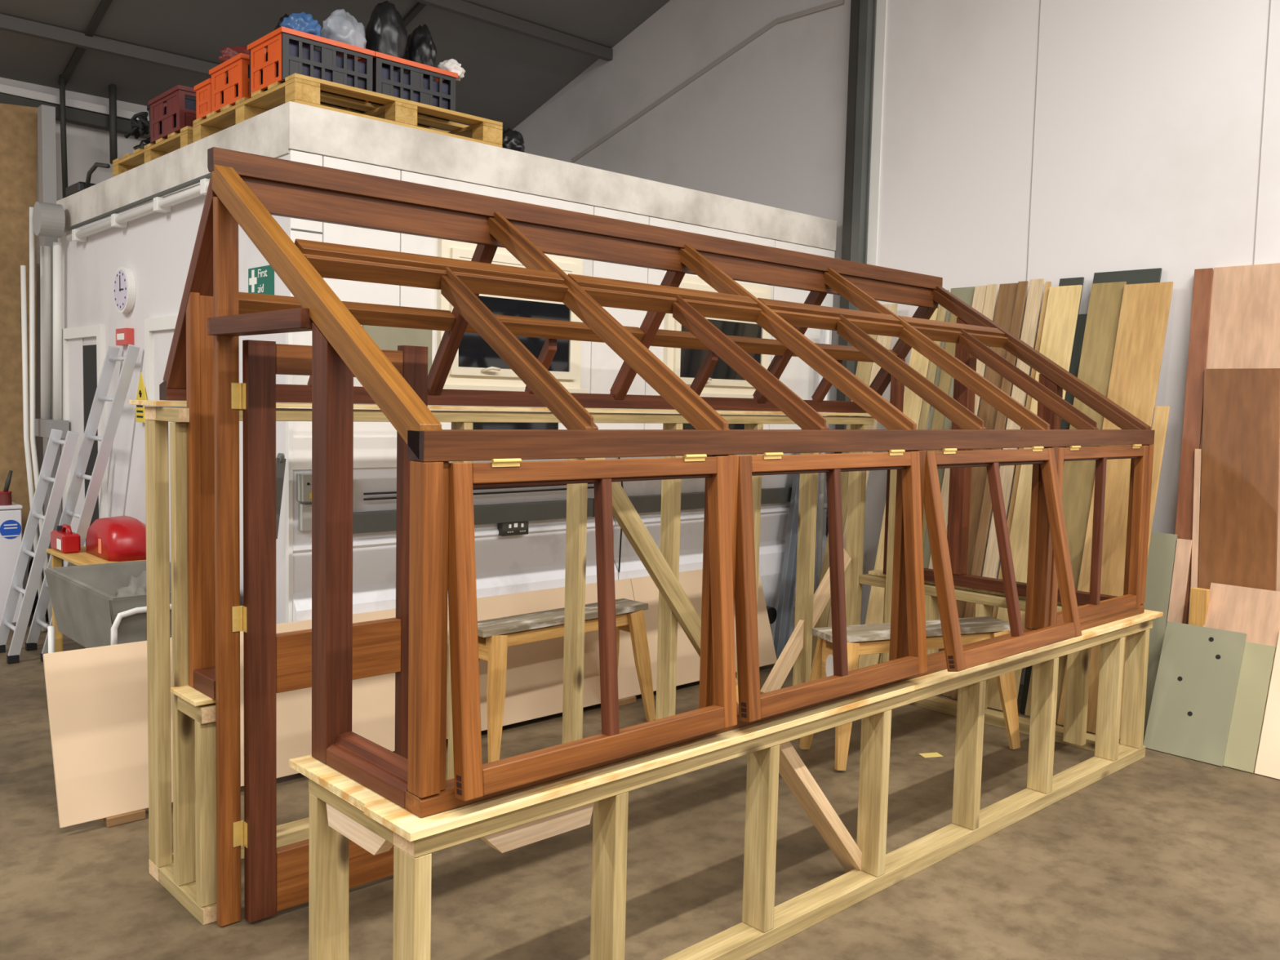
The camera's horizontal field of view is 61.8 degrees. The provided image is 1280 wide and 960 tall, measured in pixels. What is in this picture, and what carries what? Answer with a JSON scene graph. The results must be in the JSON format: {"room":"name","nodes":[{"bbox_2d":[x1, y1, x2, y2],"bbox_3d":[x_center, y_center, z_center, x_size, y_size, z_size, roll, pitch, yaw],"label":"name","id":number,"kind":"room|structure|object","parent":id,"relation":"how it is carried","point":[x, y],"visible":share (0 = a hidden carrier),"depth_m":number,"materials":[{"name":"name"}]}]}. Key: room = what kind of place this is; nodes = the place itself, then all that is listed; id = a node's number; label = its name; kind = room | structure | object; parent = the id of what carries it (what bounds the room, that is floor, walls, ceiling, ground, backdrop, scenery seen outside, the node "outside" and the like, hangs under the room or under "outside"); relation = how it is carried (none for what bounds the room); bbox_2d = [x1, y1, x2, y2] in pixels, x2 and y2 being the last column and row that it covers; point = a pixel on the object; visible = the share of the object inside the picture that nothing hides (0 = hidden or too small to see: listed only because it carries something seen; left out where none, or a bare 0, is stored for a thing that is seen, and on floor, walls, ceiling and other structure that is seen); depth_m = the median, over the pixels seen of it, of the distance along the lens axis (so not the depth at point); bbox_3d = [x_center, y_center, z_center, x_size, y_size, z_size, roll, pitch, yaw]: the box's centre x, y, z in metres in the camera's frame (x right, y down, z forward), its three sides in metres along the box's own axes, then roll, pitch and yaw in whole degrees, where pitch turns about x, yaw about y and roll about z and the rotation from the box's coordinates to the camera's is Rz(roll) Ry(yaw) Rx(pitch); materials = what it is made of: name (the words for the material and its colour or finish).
{"room":"carpentry workshop","nodes":[
{"label":"carpentry workshop","id":0,"kind":"room"},
{"bbox_2d":[0,77,148,596],"bbox_3d":[-6.200,-1.025,6.930,11.880,4.100,0.150,-3,6,-43],"label":"wall","id":1,"kind":"structure","parent":0,"point":[86,146],"depth_m":8.35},
{"bbox_2d":[0,84,149,120],"bbox_3d":[-4.410,-2.898,8.212,1.828,0.061,0.080,-1,5,-43],"label":"wall rail","id":2,"kind":"object","parent":1,"relation":"attached to","point":[4,89],"visible":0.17,"depth_m":8.18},
{"bbox_2d":[0,93,150,138],"bbox_3d":[-4.413,-2.811,8.218,1.829,0.090,0.100,0,4,-43],"label":"wall rail","id":3,"kind":"object","parent":1,"relation":"attached to","point":[74,116],"visible":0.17,"depth_m":8.25,"materials":[{"name":"metal"}]},
{"bbox_2d":[0,0,670,131],"bbox_3d":[-0.454,-4.968,0.711,12.080,5.167,16.200,-3,6,-43],"label":"ceiling","id":4,"kind":"structure","parent":0,"point":[515,55],"depth_m":8.16,"materials":[{"name":"paint"}]},
{"bbox_2d":[58,74,67,198],"bbox_3d":[-4.383,-2.626,8.127,0.052,0.995,0.040,-3,6,-43],"label":"rod","id":5,"kind":"object","parent":4,"relation":"hanging from","point":[62,82],"visible":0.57,"depth_m":8.11,"materials":[{"name":"metal"}]},
{"bbox_2d":[108,84,117,164],"bbox_3d":[-4.120,-2.814,8.354,0.052,0.670,0.053,3,5,24],"label":"rod","id":6,"kind":"object","parent":4,"relation":"hanging from","point":[112,87],"visible":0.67,"depth_m":8.34,"materials":[{"name":"metal"}]},
{"bbox_2d":[56,101,836,642],"bbox_3d":[-1.331,-0.372,7.413,3.976,2.955,3.708,-3,6,-43],"label":"wall","id":7,"kind":"structure","parent":0,"point":[157,247],"depth_m":5.81,"materials":[{"name":"white paint"}]},
{"bbox_2d":[32,201,69,438],"bbox_3d":[-4.032,-1.068,7.254,0.170,1.555,0.554,-3,6,-43],"label":"pipe","id":8,"kind":"object","parent":7,"relation":"attached to","point":[48,219],"visible":0.91,"depth_m":7.24,"materials":[{"name":"white paint"}]},
{"bbox_2d":[65,162,110,196],"bbox_3d":[-3.589,-1.968,7.006,0.160,0.174,0.643,-3,6,-43],"label":"floodlight","id":9,"kind":"object","parent":7,"relation":"on","point":[79,186],"visible":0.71,"depth_m":6.98,"materials":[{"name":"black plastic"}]},
{"bbox_2d":[113,266,136,313],"bbox_3d":[-3.046,-1.121,6.308,0.048,0.270,0.270,-3,6,-43],"label":"wall clock","id":10,"kind":"object","parent":7,"relation":"attached to","point":[124,284],"visible":1,"depth_m":6.25,"materials":[{"name":"white paint"}]},
{"bbox_2d":[115,328,133,346],"bbox_3d":[-3.054,-0.847,6.330,0.047,0.097,0.187,-3,6,-43],"label":"fire alarm box","id":11,"kind":"object","parent":7,"relation":"attached to","point":[124,336],"visible":0.98,"depth_m":6.27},
{"bbox_2d":[66,172,211,242],"bbox_3d":[-2.725,-1.512,5.926,0.074,0.130,2.897,-3,6,-43],"label":"pipe","id":12,"kind":"object","parent":7,"relation":"attached to","point":[159,204],"visible":0.71,"depth_m":5.92,"materials":[{"name":"white paint"}]},
{"bbox_2d":[135,404,145,422],"bbox_3d":[-2.867,-0.381,6.129,0.006,0.097,0.144,-3,6,-43],"label":"notice","id":13,"kind":"object","parent":7,"relation":"attached to","point":[140,409],"visible":0.85,"depth_m":6.12,"materials":[{"name":"yellow"}]},
{"bbox_2d":[136,372,146,399],"bbox_3d":[-2.852,-0.535,6.101,0.012,0.160,0.172,-3,6,-43],"label":"warning sign","id":14,"kind":"object","parent":7,"relation":"attached to","point":[141,395],"visible":0.91,"depth_m":6.10,"materials":[{"name":"yellow"}]},
{"bbox_2d":[112,125,193,177],"bbox_3d":[-2.437,-1.884,6.530,1.100,0.131,1.240,-3,6,-43],"label":"pallet","id":15,"kind":"object","parent":7,"relation":"on","point":[175,140],"visible":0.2,"depth_m":6.13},
{"bbox_2d":[133,137,151,150],"bbox_3d":[-2.961,-2.024,6.519,0.221,0.124,0.198,4,5,36],"label":"tool bag","id":16,"kind":"object","parent":15,"relation":"on","point":[144,142],"visible":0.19,"depth_m":6.46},
{"bbox_2d":[124,111,150,138],"bbox_3d":[-3.039,-2.173,6.503,0.083,0.141,0.398,-3,6,-43],"label":"hose","id":17,"kind":"object","parent":16,"relation":"on","point":[135,124],"visible":0.91,"depth_m":6.50,"materials":[{"name":"black rubber"}]},
{"bbox_2d":[148,84,195,143],"bbox_3d":[-2.480,-2.036,6.084,0.456,0.232,0.466,-3,6,-43],"label":"crate","id":18,"kind":"object","parent":15,"relation":"on","point":[179,112],"visible":0.39,"depth_m":5.86,"materials":[{"name":"red plastic"}]},
{"bbox_2d":[248,265,274,294],"bbox_3d":[-1.764,-0.905,4.970,0.008,0.172,0.275,-3,6,-43],"label":"sign","id":19,"kind":"object","parent":7,"relation":"attached to","point":[260,279],"visible":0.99,"depth_m":4.96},
{"bbox_2d":[275,453,285,538],"bbox_3d":[-1.610,0.071,4.730,0.085,0.382,0.045,-3,6,-43],"label":"bar","id":20,"kind":"object","parent":7,"relation":"attached to","point":[280,460],"visible":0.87,"depth_m":4.73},
{"bbox_2d":[296,473,311,531],"bbox_3d":[-1.436,0.099,4.879,0.240,0.258,0.086,-3,6,-43],"label":"switch box","id":21,"kind":"object","parent":7,"relation":"attached to","point":[304,481],"visible":0.4,"depth_m":4.81,"materials":[{"name":"white"}]},
{"bbox_2d":[192,73,502,147],"bbox_3d":[-1.524,-1.791,5.540,1.120,0.131,1.200,-3,6,-43],"label":"pallet","id":22,"kind":"object","parent":7,"relation":"on","point":[296,87],"visible":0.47,"depth_m":5.14,"materials":[{"name":"wood"}]},
{"bbox_2d":[194,78,211,119],"bbox_3d":[-2.084,-1.965,5.654,0.466,0.172,0.209,-3,6,-43],"label":"crate","id":23,"kind":"object","parent":22,"relation":"on","point":[203,90],"visible":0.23,"depth_m":5.50,"materials":[{"name":"orange plastic"}]},
{"bbox_2d":[208,53,281,111],"bbox_3d":[-1.882,-1.965,5.437,0.466,0.212,0.395,-3,6,-43],"label":"crate","id":24,"kind":"object","parent":22,"relation":"on","point":[227,88],"visible":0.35,"depth_m":5.25,"materials":[{"name":"orange plastic"}]},
{"bbox_2d":[217,45,249,68],"bbox_3d":[-1.996,-2.125,5.376,0.236,0.107,0.142,-3,6,-43],"label":"cloth bundle","id":25,"kind":"object","parent":24,"relation":"on","point":[227,53],"visible":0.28,"depth_m":5.31,"materials":[{"name":"red fabric"}]},
{"bbox_2d":[247,26,374,109],"bbox_3d":[-1.565,-1.940,5.089,0.464,0.227,0.376,-3,6,-43],"label":"crate","id":26,"kind":"object","parent":22,"relation":"on","point":[282,59],"visible":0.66,"depth_m":4.95,"materials":[{"name":"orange plastic"}]},
{"bbox_2d":[280,11,321,47],"bbox_3d":[-1.587,-2.116,4.997,0.198,0.133,0.220,1,4,-2],"label":"plastic bag","id":27,"kind":"object","parent":26,"relation":"in","point":[304,22],"visible":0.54,"depth_m":4.92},
{"bbox_2d":[320,8,366,58],"bbox_3d":[-1.443,-2.166,5.186,0.227,0.218,0.217,-3,6,-43],"label":"plastic bag","id":28,"kind":"object","parent":26,"relation":"on","point":[340,26],"visible":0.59,"depth_m":5.11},
{"bbox_2d":[348,51,457,127],"bbox_3d":[-1.224,-1.954,5.407,0.464,0.227,0.376,-3,6,-43],"label":"crate","id":29,"kind":"object","parent":22,"relation":"on","point":[440,92],"visible":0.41,"depth_m":5.27,"materials":[{"name":"black plastic"}]},
{"bbox_2d":[365,0,407,71],"bbox_3d":[-1.272,-2.224,5.345,0.203,0.326,0.219,-3,6,-43],"label":"sack","id":30,"kind":"object","parent":29,"relation":"in","point":[386,33],"visible":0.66,"depth_m":5.27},
{"bbox_2d":[403,23,436,79],"bbox_3d":[-1.136,-2.207,5.495,0.150,0.274,0.220,-3,6,-43],"label":"sack","id":31,"kind":"object","parent":29,"relation":"in","point":[420,46],"visible":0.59,"depth_m":5.42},
{"bbox_2d":[437,58,465,80],"bbox_3d":[-0.981,-2.119,5.514,0.145,0.092,0.136,-3,6,-43],"label":"plastic bag","id":32,"kind":"object","parent":29,"relation":"on","point":[452,65],"visible":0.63,"depth_m":5.47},
{"bbox_2d":[361,324,432,374],"bbox_3d":[-1.161,-0.624,5.123,0.371,0.237,0.018,-3,6,-43],"label":"board","id":33,"kind":"object","parent":7,"relation":"attached to","point":[386,338],"visible":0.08,"depth_m":5.11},
{"bbox_2d":[363,482,593,494],"bbox_3d":[-0.751,0.040,5.543,1.500,0.014,0.010,-3,6,-43],"label":"cable","id":34,"kind":"object","parent":7,"relation":"attached to","point":[501,487],"visible":0.55,"depth_m":5.54,"materials":[{"name":"black plastic"}]},
{"bbox_2d":[363,486,594,500],"bbox_3d":[-0.752,0.065,5.545,1.500,0.014,0.010,-3,6,-43],"label":"cable","id":35,"kind":"object","parent":7,"relation":"attached to","point":[588,487],"visible":0.6,"depth_m":5.58,"materials":[{"name":"black plastic"}]},
{"bbox_2d":[502,128,524,152],"bbox_3d":[-0.681,-1.778,5.622,0.170,0.136,0.163,-3,6,-43],"label":"sack","id":36,"kind":"object","parent":7,"relation":"on","point":[512,140],"visible":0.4,"depth_m":5.57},
{"bbox_2d":[459,257,571,304],"bbox_3d":[-0.636,-1.026,5.526,0.725,0.185,0.005,-3,6,-43],"label":"blind","id":37,"kind":"object","parent":7,"relation":"attached to","point":[509,261],"depth_m":5.50,"materials":[{"name":"beige plastic"}]},
{"bbox_2d":[352,487,791,533],"bbox_3d":[-0.114,0.147,6.144,3.395,0.100,0.050,-3,6,-43],"label":"cable trunking","id":38,"kind":"object","parent":7,"relation":"attached to","point":[367,522],"visible":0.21,"depth_m":5.70,"materials":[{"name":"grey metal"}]},
{"bbox_2d":[497,520,528,536],"bbox_3d":[-0.668,0.255,5.635,0.170,0.069,0.051,-3,6,-43],"label":"double socket","id":39,"kind":"object","parent":38,"relation":"attached to","point":[504,529],"visible":0.99,"depth_m":5.61,"materials":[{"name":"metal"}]},
{"bbox_2d":[705,317,756,324],"bbox_3d":[0.515,-1.067,6.597,0.750,0.165,0.005,-3,6,-43],"label":"blind","id":40,"kind":"object","parent":7,"relation":"attached to","point":[713,321],"depth_m":6.62,"materials":[{"name":"beige plastic"}]},
{"bbox_2d":[766,606,777,623],"bbox_3d":[0.828,0.886,7.043,0.110,0.110,0.100,-3,6,-43],"label":"drain pipe","id":41,"kind":"object","parent":7,"relation":"attached to","point":[771,611],"visible":0.36,"depth_m":7.01,"materials":[{"name":"black plastic"}]},
{"bbox_2d":[813,328,823,593],"bbox_3d":[1.204,-0.073,7.263,0.022,1.900,0.022,0,4,-20],"label":"conduit","id":42,"kind":"object","parent":7,"relation":"attached to","point":[821,338],"visible":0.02,"depth_m":7.26,"materials":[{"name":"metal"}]},
{"bbox_2d":[815,329,830,591],"bbox_3d":[1.244,-0.074,7.286,0.033,1.900,0.033,0,4,-20],"label":"conduit","id":43,"kind":"object","parent":7,"relation":"attached to","point":[827,332],"visible":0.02,"depth_m":7.30,"materials":[{"name":"white paint"}]},
{"bbox_2d":[0,612,1279,959],"bbox_3d":[-0.883,1.651,1.485,12.080,0.200,17.000,-3,6,-43],"label":"floor","id":44,"kind":"structure","parent":0,"point":[1164,855],"depth_m":3.82,"materials":[{"name":"concrete"}]},
{"bbox_2d":[0,502,22,626],"bbox_3d":[-4.676,0.594,7.477,0.522,0.861,0.560,-3,6,-43],"label":"fridge","id":45,"kind":"object","parent":44,"relation":"on","point":[11,516],"visible":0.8,"depth_m":7.38,"materials":[{"name":"white plastic"}]},
{"bbox_2d":[0,491,12,505],"bbox_3d":[-4.409,0.126,7.416,0.088,0.090,0.088,-3,6,-43],"label":"pot","id":46,"kind":"object","parent":45,"relation":"on","point":[5,496],"visible":1,"depth_m":7.38,"materials":[{"name":"red plastic"}]},
{"bbox_2d":[3,470,13,491],"bbox_3d":[-4.388,0.009,7.419,0.057,0.155,0.034,-3,6,-43],"label":"brush","id":47,"kind":"object","parent":46,"relation":"on","point":[7,482],"visible":1,"depth_m":7.41,"materials":[{"name":"metal"}]},
{"bbox_2d":[20,265,46,631],"bbox_3d":[-4.136,-0.203,7.278,0.150,2.489,0.046,2,4,14],"label":"pole","id":48,"kind":"object","parent":44,"relation":"on","point":[23,268],"visible":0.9,"depth_m":7.25,"materials":[{"name":"white paint"}]},
{"bbox_2d":[27,556,48,621],"bbox_3d":[-4.310,0.768,7.671,0.082,0.506,0.338,-3,6,-43],"label":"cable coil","id":49,"kind":"object","parent":44,"relation":"on","point":[36,599],"visible":0.1,"depth_m":7.70,"materials":[{"name":"black rubber"}]},
{"bbox_2d":[0,428,79,663],"bbox_3d":[-3.719,0.399,6.569,0.330,1.427,0.691,-3,6,-43],"label":"ladder","id":50,"kind":"object","parent":44,"relation":"on","point":[69,443],"visible":1,"depth_m":6.51,"materials":[{"name":"metal"}]},
{"bbox_2d":[29,207,52,625],"bbox_3d":[-4.072,-0.399,7.275,0.202,2.884,0.061,3,5,24],"label":"pole","id":51,"kind":"object","parent":44,"relation":"on","point":[32,275],"visible":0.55,"depth_m":7.27,"materials":[{"name":"white paint"}]},
{"bbox_2d":[37,104,62,566],"bbox_3d":[-4.375,-0.865,7.930,0.090,3.719,0.120,-3,6,-43],"label":"steel post","id":52,"kind":"object","parent":44,"relation":"on","point":[46,141],"visible":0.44,"depth_m":7.80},
{"bbox_2d":[0,102,37,537],"bbox_3d":[-4.679,-1.155,7.815,0.551,3.190,0.088,-3,6,-43],"label":"panel","id":53,"kind":"object","parent":52,"relation":"attached to","point":[18,123],"visible":0.64,"depth_m":7.86,"materials":[{"name":"wood"}]},
{"bbox_2d":[25,344,140,662],"bbox_3d":[-3.406,0.156,6.488,1.172,1.937,0.205,3,5,25],"label":"ladder","id":54,"kind":"object","parent":44,"relation":"on","point":[130,359],"visible":0.73,"depth_m":6.41,"materials":[{"name":"metal"}]},
{"bbox_2d":[45,546,142,652],"bbox_3d":[-3.080,0.790,6.114,0.380,0.741,0.740,-3,6,-43],"label":"stand","id":55,"kind":"object","parent":44,"relation":"on","point":[80,558],"visible":0.18,"depth_m":6.08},
{"bbox_2d":[50,524,80,553],"bbox_3d":[-3.317,0.332,6.164,0.099,0.154,0.260,-3,6,-43],"label":"can","id":56,"kind":"object","parent":55,"relation":"on","point":[64,540],"visible":1,"depth_m":6.09,"materials":[{"name":"red plastic"}]},
{"bbox_2d":[45,546,142,565],"bbox_3d":[-3.071,0.431,6.088,0.380,0.020,0.740,-3,6,-43],"label":"shelf","id":57,"kind":"object","parent":55,"relation":"attached to","point":[80,558],"depth_m":5.94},
{"bbox_2d":[85,515,146,561],"bbox_3d":[-2.955,0.318,6.048,0.237,0.215,0.520,-3,6,-43],"label":"fuel tank","id":58,"kind":"object","parent":55,"relation":"on","point":[119,538],"visible":0.91,"depth_m":5.89,"materials":[{"name":"plastic"}]},
{"bbox_2d":[44,560,171,653],"bbox_3d":[-2.494,0.856,5.330,0.591,0.750,1.088,-3,6,-43],"label":"cart","id":59,"kind":"object","parent":44,"relation":"on","point":[86,609],"visible":0.35,"depth_m":5.15,"materials":[{"name":"grey metal"}]},
{"bbox_2d":[115,570,146,596],"bbox_3d":[-2.521,0.607,5.412,0.281,0.312,0.377,-3,6,-43],"label":"rag","id":60,"kind":"object","parent":59,"relation":"in","point":[135,585],"visible":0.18,"depth_m":5.35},
{"bbox_2d":[100,808,146,826],"bbox_3d":[-2.022,1.311,4.178,0.140,0.033,0.095,-3,6,-43],"label":"batten","id":61,"kind":"object","parent":44,"relation":"on","point":[138,815],"visible":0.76,"depth_m":4.14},
{"bbox_2d":[42,578,640,827],"bbox_3d":[-1.117,0.938,5.090,3.046,0.630,0.210,-3,6,-43],"label":"sheet","id":62,"kind":"object","parent":61,"relation":"on","point":[97,697],"visible":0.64,"depth_m":4.48,"materials":[{"name":"wood"}]},
{"bbox_2d":[477,598,655,762],"bbox_3d":[-0.407,0.967,5.335,1.074,0.612,0.334,-3,6,-45],"label":"trestle","id":63,"kind":"object","parent":44,"relation":"on","point":[498,634],"visible":0.65,"depth_m":5.12,"materials":[{"name":"paint"}]},
{"bbox_2d":[618,696,635,706],"bbox_3d":[-0.104,1.226,5.961,0.140,0.033,0.095,-3,6,-43],"label":"batten","id":64,"kind":"object","parent":44,"relation":"on","point":[624,701],"visible":0.42,"depth_m":5.93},
{"bbox_2d":[128,400,1163,959],"bbox_3d":[0.396,0.541,4.457,4.190,1.642,1.855,-3,6,-43],"label":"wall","id":65,"kind":"structure","parent":44,"relation":"on","point":[342,809],"depth_m":3.63,"materials":[{"name":"yellow wood"}]},
{"bbox_2d":[159,146,1155,926],"bbox_3d":[0.466,0.168,4.322,4.060,2.401,1.837,-3,6,-43],"label":"frame","id":66,"kind":"object","parent":65,"relation":"on","point":[436,565],"visible":1,"depth_m":3.38,"materials":[{"name":"brown wood"}]},
{"bbox_2d":[630,568,777,691],"bbox_3d":[0.408,0.870,6.508,1.113,0.630,0.210,-3,6,-43],"label":"sheet","id":67,"kind":"object","parent":44,"relation":"on","point":[645,590],"visible":0.38,"depth_m":6.33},
{"bbox_2d":[773,453,800,659],"bbox_3d":[1.011,0.459,7.091,0.069,1.472,0.448,4,5,30],"label":"channel","id":68,"kind":"object","parent":44,"relation":"on","point":[788,584],"visible":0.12,"depth_m":7.07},
{"bbox_2d":[811,333,877,664],"bbox_3d":[1.348,0.016,7.039,0.549,2.359,0.115,-3,6,-43],"label":"plank","id":69,"kind":"object","parent":44,"relation":"on","point":[864,369],"visible":0.14,"depth_m":7.02,"materials":[{"name":"brown wood"}]},
{"bbox_2d":[834,0,875,453],"bbox_3d":[1.478,-2.324,7.271,0.068,7.000,0.170,-3,6,-43],"label":"steel column","id":70,"kind":"structure","parent":44,"relation":"on","point":[862,22],"depth_m":7.24,"materials":[{"name":"metal"}]},
{"bbox_2d":[826,303,897,626],"bbox_3d":[1.428,0.024,6.953,0.549,2.359,0.110,-3,6,-43],"label":"plank","id":71,"kind":"object","parent":44,"relation":"on","point":[886,341],"visible":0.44,"depth_m":7.00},
{"bbox_2d":[858,304,939,668],"bbox_3d":[1.627,0.054,6.737,0.544,2.339,0.140,-3,6,-43],"label":"plank","id":72,"kind":"object","parent":44,"relation":"on","point":[913,402],"visible":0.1,"depth_m":6.73,"materials":[{"name":"yellow wood"}]},
{"bbox_2d":[799,616,1020,770],"bbox_3d":[1.336,1.016,5.225,1.054,0.612,0.344,0,4,-22],"label":"trestle","id":73,"kind":"object","parent":44,"relation":"on","point":[873,638],"visible":0.4,"depth_m":5.13,"materials":[{"name":"wood"}]},
{"bbox_2d":[879,289,949,663],"bbox_3d":[1.706,0.016,6.666,0.565,2.429,0.046,-3,6,-43],"label":"plank","id":74,"kind":"object","parent":44,"relation":"on","point":[941,313],"visible":0.18,"depth_m":6.71,"materials":[{"name":"brown wood"}]},
{"bbox_2d":[922,312,957,546],"bbox_3d":[1.763,0.089,6.586,0.535,2.299,0.070,-3,6,-43],"label":"plank","id":75,"kind":"object","parent":44,"relation":"on","point":[944,379],"visible":0.02,"depth_m":6.63,"materials":[{"name":"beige wood"}]},
{"bbox_2d":[922,286,975,568],"bbox_3d":[1.800,0.018,6.596,0.567,2.439,0.176,-3,6,-43],"label":"fibreboard","id":76,"kind":"object","parent":44,"relation":"on","point":[966,295],"visible":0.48,"depth_m":6.63,"materials":[{"name":"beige wood"}]},
{"bbox_2d":[928,285,986,568],"bbox_3d":[1.874,0.028,6.488,0.567,2.439,0.076,-3,6,-43],"label":"plank","id":77,"kind":"object","parent":44,"relation":"on","point":[980,292],"visible":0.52,"depth_m":6.50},
{"bbox_2d":[937,284,998,652],"bbox_3d":[1.926,0.031,6.432,0.568,2.444,0.068,-3,6,-43],"label":"plank","id":78,"kind":"object","parent":44,"relation":"on","point":[992,289],"visible":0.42,"depth_m":6.50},
{"bbox_2d":[939,283,1017,697],"bbox_3d":[2.009,0.037,6.372,0.568,2.444,0.126,-3,6,-43],"label":"plank","id":79,"kind":"object","parent":44,"relation":"on","point":[1006,295],"visible":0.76,"depth_m":6.39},
{"bbox_2d":[951,280,1028,699],"bbox_3d":[2.060,0.042,6.289,0.569,2.449,0.058,-3,6,-43],"label":"plank","id":80,"kind":"object","parent":44,"relation":"on","point":[1020,302],"visible":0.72,"depth_m":6.29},
{"bbox_2d":[982,278,1044,606],"bbox_3d":[2.128,0.042,6.247,0.571,2.459,0.085,-3,6,-43],"label":"plank","id":81,"kind":"object","parent":44,"relation":"on","point":[992,560],"visible":0.52,"depth_m":6.28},
{"bbox_2d":[991,281,1051,618],"bbox_3d":[2.176,0.057,6.194,0.567,2.439,0.030,-3,6,-43],"label":"strip","id":82,"kind":"object","parent":44,"relation":"on","point":[1047,285],"visible":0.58,"depth_m":6.22,"materials":[{"name":"beige wood"}]},
{"bbox_2d":[986,284,1082,711],"bbox_3d":[2.239,0.083,6.091,0.559,2.404,0.190,-3,6,-43],"label":"plank","id":83,"kind":"object","parent":44,"relation":"on","point":[1056,344],"visible":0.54,"depth_m":6.12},
{"bbox_2d":[1017,276,1084,702],"bbox_3d":[2.280,0.057,6.113,0.570,2.454,0.140,-3,6,-43],"label":"fibreboard","id":84,"kind":"object","parent":44,"relation":"on","point":[1072,281],"visible":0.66,"depth_m":6.18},
{"bbox_2d":[1019,314,1087,712],"bbox_3d":[2.366,0.174,6.020,0.142,2.239,0.538,5,6,41],"label":"fibreboard","id":85,"kind":"object","parent":44,"relation":"on","point":[1076,356],"visible":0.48,"depth_m":6.11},
{"bbox_2d":[1024,281,1126,723],"bbox_3d":[2.419,0.097,5.929,0.560,2.409,0.191,-3,6,-43],"label":"plank","id":86,"kind":"object","parent":44,"relation":"on","point":[1099,342],"visible":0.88,"depth_m":5.95,"materials":[{"name":"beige wood"}]},
{"bbox_2d":[1057,281,1173,733],"bbox_3d":[2.557,0.123,5.749,0.556,2.389,0.257,-3,6,-43],"label":"plank","id":87,"kind":"object","parent":44,"relation":"on","point":[1137,358],"visible":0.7,"depth_m":5.77,"materials":[{"name":"wood"}]},
{"bbox_2d":[1093,267,1162,284],"bbox_3d":[2.497,0.069,5.884,0.575,2.474,0.370,-3,6,-43],"label":"fibreboard","id":88,"kind":"object","parent":44,"relation":"on","point":[1148,275],"visible":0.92,"depth_m":5.96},
{"bbox_2d":[1119,405,1169,739],"bbox_3d":[2.610,0.471,5.596,0.403,1.719,0.070,-3,6,-43],"label":"strip","id":89,"kind":"object","parent":44,"relation":"on","point":[1161,414],"visible":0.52,"depth_m":5.63,"materials":[{"name":"beige wood"}]},
{"bbox_2d":[1142,532,1177,734],"bbox_3d":[2.632,0.800,5.700,0.180,1.048,0.324,-3,6,-43],"label":"fibreboard","id":90,"kind":"object","parent":44,"relation":"on","point":[1162,550],"visible":0.18,"depth_m":5.61,"materials":[{"name":"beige wood"}]},
{"bbox_2d":[1167,538,1192,623],"bbox_3d":[2.768,0.824,5.552,0.177,1.028,0.072,-3,6,-43],"label":"plywood board","id":91,"kind":"object","parent":44,"relation":"on","point":[1183,549],"visible":0.42,"depth_m":5.56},
{"bbox_2d":[1174,267,1213,624],"bbox_3d":[2.875,0.106,5.617,0.090,2.454,0.442,4,5,31],"label":"plywood board","id":92,"kind":"object","parent":44,"relation":"on","point":[1202,281],"visible":0.58,"depth_m":5.65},
{"bbox_2d":[1142,621,1246,766],"bbox_3d":[2.747,1.048,5.298,0.231,0.620,0.370,-3,6,-43],"label":"sheet","id":93,"kind":"object","parent":44,"relation":"on","point":[1196,685],"visible":0.96,"depth_m":5.29,"materials":[{"name":"green wood"}]},
{"bbox_2d":[1191,448,1201,587],"bbox_3d":[2.862,0.593,5.519,0.033,1.498,0.297,3,4,18],"label":"strip","id":94,"kind":"object","parent":44,"relation":"on","point":[1197,453],"visible":0.42,"depth_m":5.55,"materials":[{"name":"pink wood"}]},
{"bbox_2d":[1187,262,1279,624],"bbox_3d":[3.066,0.122,5.440,0.404,2.458,0.540,-3,6,-43],"label":"plywood sheet","id":95,"kind":"object","parent":44,"relation":"on","point":[1244,325],"visible":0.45,"depth_m":5.53,"materials":[{"name":"wood"}]},
{"bbox_2d":[1197,368,1279,591],"bbox_3d":[3.014,0.394,5.395,0.318,1.918,0.523,-3,6,-43],"label":"plywood sheet","id":96,"kind":"object","parent":44,"relation":"on","point":[1240,473],"visible":0.49,"depth_m":5.42,"materials":[{"name":"wood"}]},
{"bbox_2d":[1202,582,1279,772],"bbox_3d":[3.084,0.970,5.040,0.306,0.830,0.875,-3,6,-43],"label":"plywood sheet","id":97,"kind":"object","parent":44,"relation":"on","point":[1251,611],"visible":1,"depth_m":5.27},
{"bbox_2d":[1188,586,1209,626],"bbox_3d":[2.836,0.650,5.420,0.040,0.200,0.080,-3,6,-43],"label":"block","id":98,"kind":"object","parent":97,"relation":"on","point":[1199,597],"visible":0.76,"depth_m":5.40,"materials":[{"name":"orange wood"}]},
{"bbox_2d":[1222,641,1275,773],"bbox_3d":[2.826,1.075,5.227,0.217,0.580,0.415,-3,6,-43],"label":"sheet","id":99,"kind":"object","parent":44,"relation":"on","point":[1256,666],"visible":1,"depth_m":5.12,"materials":[{"name":"green wood"}]},
{"bbox_2d":[1254,630,1279,779],"bbox_3d":[3.182,1.070,4.870,0.245,0.660,0.580,-3,6,-43],"label":"sheet","id":100,"kind":"object","parent":44,"relation":"on","point":[1268,762],"visible":1,"depth_m":5.03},
{"bbox_2d":[512,0,1279,684],"bbox_3d":[3.821,-3.298,4.862,0.178,9.400,16.200,-3,6,-43],"label":"wall","id":101,"kind":"structure","parent":0,"point":[1012,141],"depth_m":6.63,"materials":[{"name":"white paint"}]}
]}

